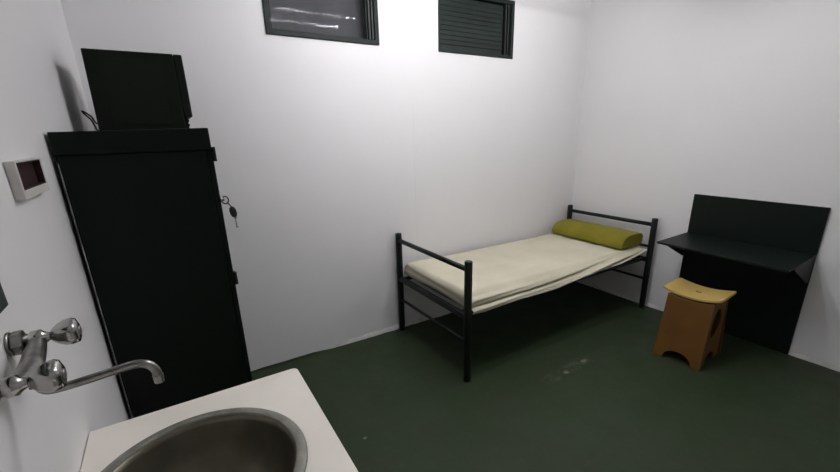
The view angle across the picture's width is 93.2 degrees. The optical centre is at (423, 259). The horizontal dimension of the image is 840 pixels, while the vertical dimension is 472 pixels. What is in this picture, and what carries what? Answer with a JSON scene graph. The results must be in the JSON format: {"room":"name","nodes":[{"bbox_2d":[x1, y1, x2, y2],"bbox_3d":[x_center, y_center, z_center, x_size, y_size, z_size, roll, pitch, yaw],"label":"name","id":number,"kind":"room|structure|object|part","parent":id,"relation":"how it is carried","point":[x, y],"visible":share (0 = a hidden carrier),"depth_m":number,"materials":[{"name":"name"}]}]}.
{"room":"prison interior","nodes":[
{"label":"prison interior","id":0,"kind":"room"},
{"bbox_2d":[0,0,130,471],"bbox_3d":[-0.837,0.022,0.668,0.200,2.650,3.700,-12,20,-30],"label":"wall","id":1,"kind":"structure","parent":0,"point":[45,281],"depth_m":0.96,"materials":[{"name":"paint"}]},
{"bbox_2d":[0,283,7,312],"bbox_3d":[-0.541,-0.092,0.360,0.030,0.460,0.442,-12,20,-30],"label":"mirror","id":2,"kind":"object","parent":1,"relation":"attached to","point":[3,301],"visible":1,"depth_m":0.60,"materials":[{"name":"grey"}]},
{"bbox_2d":[3,158,49,200],"bbox_3d":[-0.883,-0.184,0.890,0.018,0.078,0.210,-12,20,-30],"label":"wall box","id":3,"kind":"object","parent":1,"relation":"attached to","point":[27,179],"visible":1,"depth_m":0.88,"materials":[{"name":"white plastic"}]},
{"bbox_2d":[0,318,164,399],"bbox_3d":[-0.563,0.176,0.664,0.202,0.122,0.197,-12,20,-30],"label":"tap","id":4,"kind":"object","parent":1,"relation":"attached to","point":[33,372],"visible":1,"depth_m":0.65,"materials":[{"name":"silver metal"}]},
{"bbox_3d":[-0.548,0.172,0.579,0.039,0.048,0.047,-12,20,-30],"label":"handle","id":5,"kind":"part","parent":4,"relation":"part of","materials":[{"name":"silver metal"}]},
{"bbox_3d":[-0.628,0.128,0.698,0.039,0.048,0.047,-12,20,-30],"label":"handle","id":6,"kind":"part","parent":4,"relation":"part of","materials":[{"name":"silver metal"}]},
{"bbox_3d":[-0.547,0.202,0.676,0.169,0.040,0.017,-11,20,-27],"label":"spout","id":7,"kind":"part","parent":4,"relation":"part of","materials":[{"name":"silver metal"}]},
{"bbox_2d":[60,0,590,370],"bbox_3d":[-0.108,-0.758,3.073,3.730,2.650,0.200,-12,20,-30],"label":"wall","id":8,"kind":"structure","parent":0,"point":[312,140],"depth_m":2.77,"materials":[{"name":"paint"}]},
{"bbox_2d":[251,349,328,372],"bbox_3d":[-1.133,0.757,2.730,1.090,0.018,0.004,-12,20,-30],"label":"trim","id":9,"kind":"structure","parent":8,"relation":"attached to","point":[262,368],"depth_m":2.83,"materials":[{"name":"white paint"}]},
{"bbox_2d":[262,0,379,45],"bbox_3d":[-0.627,-1.560,2.429,0.715,0.410,0.127,-12,20,-30],"label":"window","id":10,"kind":"structure","parent":8,"relation":"in","point":[351,21],"depth_m":2.49,"materials":[{"name":"grey glass"}]},
{"bbox_2d":[269,0,365,38],"bbox_3d":[-0.657,-1.574,2.474,0.711,0.406,0.015,-12,20,-30],"label":"window pane","id":11,"kind":"object","parent":10,"relation":"attached to","point":[330,17],"depth_m":2.49,"materials":[{"name":"clear glass"}]},
{"bbox_2d":[328,305,463,348],"bbox_3d":[0.396,0.422,3.629,2.680,0.046,0.016,-12,20,-30],"label":"trim","id":12,"kind":"structure","parent":8,"relation":"attached to","point":[395,327],"depth_m":3.23,"materials":[{"name":"paint"}]},
{"bbox_2d":[413,102,419,316],"bbox_3d":[-0.052,-0.327,3.117,0.008,1.700,0.002,-12,20,-30],"label":"trim","id":13,"kind":"structure","parent":8,"relation":"attached to","point":[413,102],"depth_m":3.04,"materials":[{"name":"paint"}]},
{"bbox_2d":[438,0,514,58],"bbox_3d":[0.384,-1.774,3.032,0.726,0.410,0.123,-12,20,-30],"label":"window","id":14,"kind":"structure","parent":8,"relation":"in","point":[468,27],"depth_m":3.00,"materials":[{"name":"green paint"}]},
{"bbox_2d":[251,282,839,471],"bbox_3d":[0.854,0.981,2.072,4.130,0.100,3.700,-12,20,-30],"label":"floor","id":15,"kind":"structure","parent":0,"point":[569,377],"depth_m":2.39,"materials":[{"name":"green paint"}]},
{"bbox_2d":[47,128,251,418],"bbox_3d":[-1.080,0.242,1.788,0.418,1.563,0.843,-12,20,-30],"label":"locker","id":16,"kind":"object","parent":15,"relation":"on","point":[145,206],"visible":0.78,"depth_m":1.33,"materials":[{"name":"black metal"}]},
{"bbox_2d":[81,48,191,130],"bbox_3d":[-1.217,-0.693,1.683,0.378,0.287,0.364,-12,20,-30],"label":"television","id":17,"kind":"object","parent":16,"relation":"on","point":[130,90],"visible":0.94,"depth_m":1.54,"materials":[{"name":"plastic"}]},
{"bbox_3d":[-1.328,-0.568,1.635,0.040,0.082,0.125,-1,18,1],"label":"power cord","id":18,"kind":"part","parent":17,"relation":"part of","materials":[{"name":"black plastic"}]},
{"bbox_3d":[-0.812,0.274,1.719,0.017,1.452,0.412,-12,20,-30],"label":"door","id":19,"kind":"part","parent":16,"relation":"part of","materials":[{"name":"black metal"}]},
{"bbox_2d":[222,196,237,227],"bbox_3d":[-0.700,-0.172,1.441,0.045,0.120,0.010,-12,20,-30],"label":"keys","id":20,"kind":"object","parent":16,"relation":"hanging from","point":[232,210],"visible":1,"depth_m":1.44,"materials":[{"name":"black metal"}]},
{"bbox_2d":[80,368,357,471],"bbox_3d":[-0.314,0.907,0.802,0.498,0.860,1.025,-12,20,-30],"label":"countertop","id":21,"kind":"structure","parent":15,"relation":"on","point":[286,393],"depth_m":0.99,"materials":[{"name":"white"}]},
{"bbox_2d":[101,407,307,471],"bbox_3d":[-0.462,0.524,0.846,0.435,0.168,0.435,-12,20,-30],"label":"basin","id":22,"kind":"object","parent":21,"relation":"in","point":[244,439],"visible":1,"depth_m":0.98,"materials":[{"name":"silver metal"}]},
{"bbox_2d":[395,205,657,382],"bbox_3d":[0.885,0.115,3.293,2.029,0.811,0.899,-12,20,-30],"label":"bed","id":23,"kind":"object","parent":15,"relation":"on","point":[467,267],"visible":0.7,"depth_m":2.98,"materials":[{"name":"black metal"}]},
{"bbox_3d":[-0.180,0.187,3.139,0.048,0.811,0.048,-12,20,-30],"label":"leg","id":24,"kind":"part","parent":23,"relation":"part of","materials":[{"name":"metal"}]},
{"bbox_3d":[0.040,-0.043,2.689,0.033,0.033,0.851,-12,20,-30],"label":"foot rail","id":25,"kind":"part","parent":23,"relation":"part of","materials":[{"name":"metal"}]},
{"bbox_3d":[0.046,0.251,2.782,0.032,0.036,0.851,-12,20,-30],"label":"cross rail","id":26,"kind":"part","parent":23,"relation":"part of","materials":[{"name":"metal"}]},
{"bbox_3d":[0.050,0.418,2.835,0.022,0.022,0.851,-12,20,-30],"label":"foot rail","id":27,"kind":"part","parent":23,"relation":"part of","materials":[{"name":"metal"}]},
{"bbox_3d":[0.274,0.396,2.450,0.048,0.811,0.048,-12,20,-30],"label":"leg","id":28,"kind":"part","parent":23,"relation":"part of","materials":[{"name":"metal"}]},
{"bbox_3d":[1.084,0.165,2.977,1.981,0.026,0.024,-12,20,-30],"label":"rail","id":29,"kind":"part","parent":23,"relation":"part of","materials":[{"name":"metal"}]},
{"bbox_3d":[1.496,-0.167,4.136,0.048,0.811,0.048,-12,20,-30],"label":"leg","id":30,"kind":"part","parent":23,"relation":"part of","materials":[{"name":"metal"}]},
{"bbox_3d":[1.715,-0.397,3.685,0.033,0.033,0.851,-12,20,-30],"label":"head rail","id":31,"kind":"part","parent":23,"relation":"part of","materials":[{"name":"metal"}]},
{"bbox_3d":[1.725,0.064,3.831,0.022,0.022,0.851,-12,20,-30],"label":"head rail","id":32,"kind":"part","parent":23,"relation":"part of","materials":[{"name":"metal"}]},
{"bbox_3d":[1.950,0.042,3.447,0.048,0.811,0.048,-12,20,-30],"label":"leg","id":33,"kind":"part","parent":23,"relation":"part of","materials":[{"name":"metal"}]},
{"bbox_3d":[0.864,0.016,3.271,1.853,0.087,0.747,-12,20,-30],"label":"mattress","id":34,"kind":"object","parent":23,"relation":"on","visible":0},
{"bbox_2d":[404,233,646,313],"bbox_3d":[0.875,0.017,3.238,1.890,0.138,0.855,-12,20,-30],"label":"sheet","id":35,"kind":"object","parent":34,"relation":"on","point":[502,274],"visible":0.88,"depth_m":2.98,"materials":[{"name":"beige fabric"}]},
{"bbox_2d":[552,219,642,248],"bbox_3d":[1.554,-0.258,3.653,0.327,0.113,0.786,-12,20,-30],"label":"pillow","id":36,"kind":"object","parent":35,"relation":"on","point":[618,238],"visible":1,"depth_m":3.49,"materials":[{"name":"yellow fabric"}]},
{"bbox_2d":[653,278,736,370],"bbox_3d":[1.855,0.433,2.758,0.358,0.486,0.356,-14,21,-34],"label":"stool","id":37,"kind":"object","parent":15,"relation":"on","point":[692,324],"visible":1,"depth_m":2.67,"materials":[{"name":"orange wood"}]},
{"bbox_3d":[1.748,0.478,2.672,0.092,0.456,0.294,-12,20,-30],"label":"panel","id":38,"kind":"part","parent":37,"relation":"part of","materials":[{"name":"orange wood"}]},
{"bbox_3d":[1.880,0.214,2.710,0.280,0.041,0.356,-14,21,-34],"label":"seat","id":39,"kind":"part","parent":37,"relation":"part of","materials":[{"name":"yellow wood"}]},
{"bbox_3d":[1.978,0.422,2.833,0.072,0.456,0.294,-14,21,-34],"label":"panel","id":40,"kind":"part","parent":37,"relation":"part of","materials":[{"name":"orange wood"}]},
{"bbox_3d":[1.938,0.482,2.655,0.318,0.449,0.012,-14,21,-34],"label":"panel","id":41,"kind":"part","parent":37,"relation":"part of","materials":[{"name":"orange wood"}]},
{"bbox_2d":[657,194,830,354],"bbox_3d":[2.152,0.115,2.833,0.456,1.035,0.777,-12,20,-30],"label":"desk","id":42,"kind":"object","parent":15,"relation":"on","point":[765,252],"visible":0.93,"depth_m":2.82,"materials":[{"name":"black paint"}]},
{"bbox_2d":[657,232,815,272],"bbox_3d":[2.141,-0.069,2.770,0.438,0.036,0.777,-12,20,-30],"label":"shelf","id":43,"kind":"object","parent":42,"relation":"attached to","point":[785,259],"depth_m":2.70,"materials":[{"name":"black paint"}]},
{"bbox_2d":[572,0,839,366],"bbox_3d":[2.487,-0.680,2.644,0.200,2.650,3.700,-12,20,-30],"label":"wall","id":44,"kind":"structure","parent":0,"point":[682,99],"depth_m":2.92,"materials":[{"name":"paint"}]},
{"bbox_2d":[576,280,839,371],"bbox_3d":[2.418,0.583,2.994,0.015,0.038,3.220,-12,20,-30],"label":"trim","id":45,"kind":"structure","parent":44,"relation":"attached to","point":[809,359],"depth_m":3.50,"materials":[{"name":"paint"}]}
]}

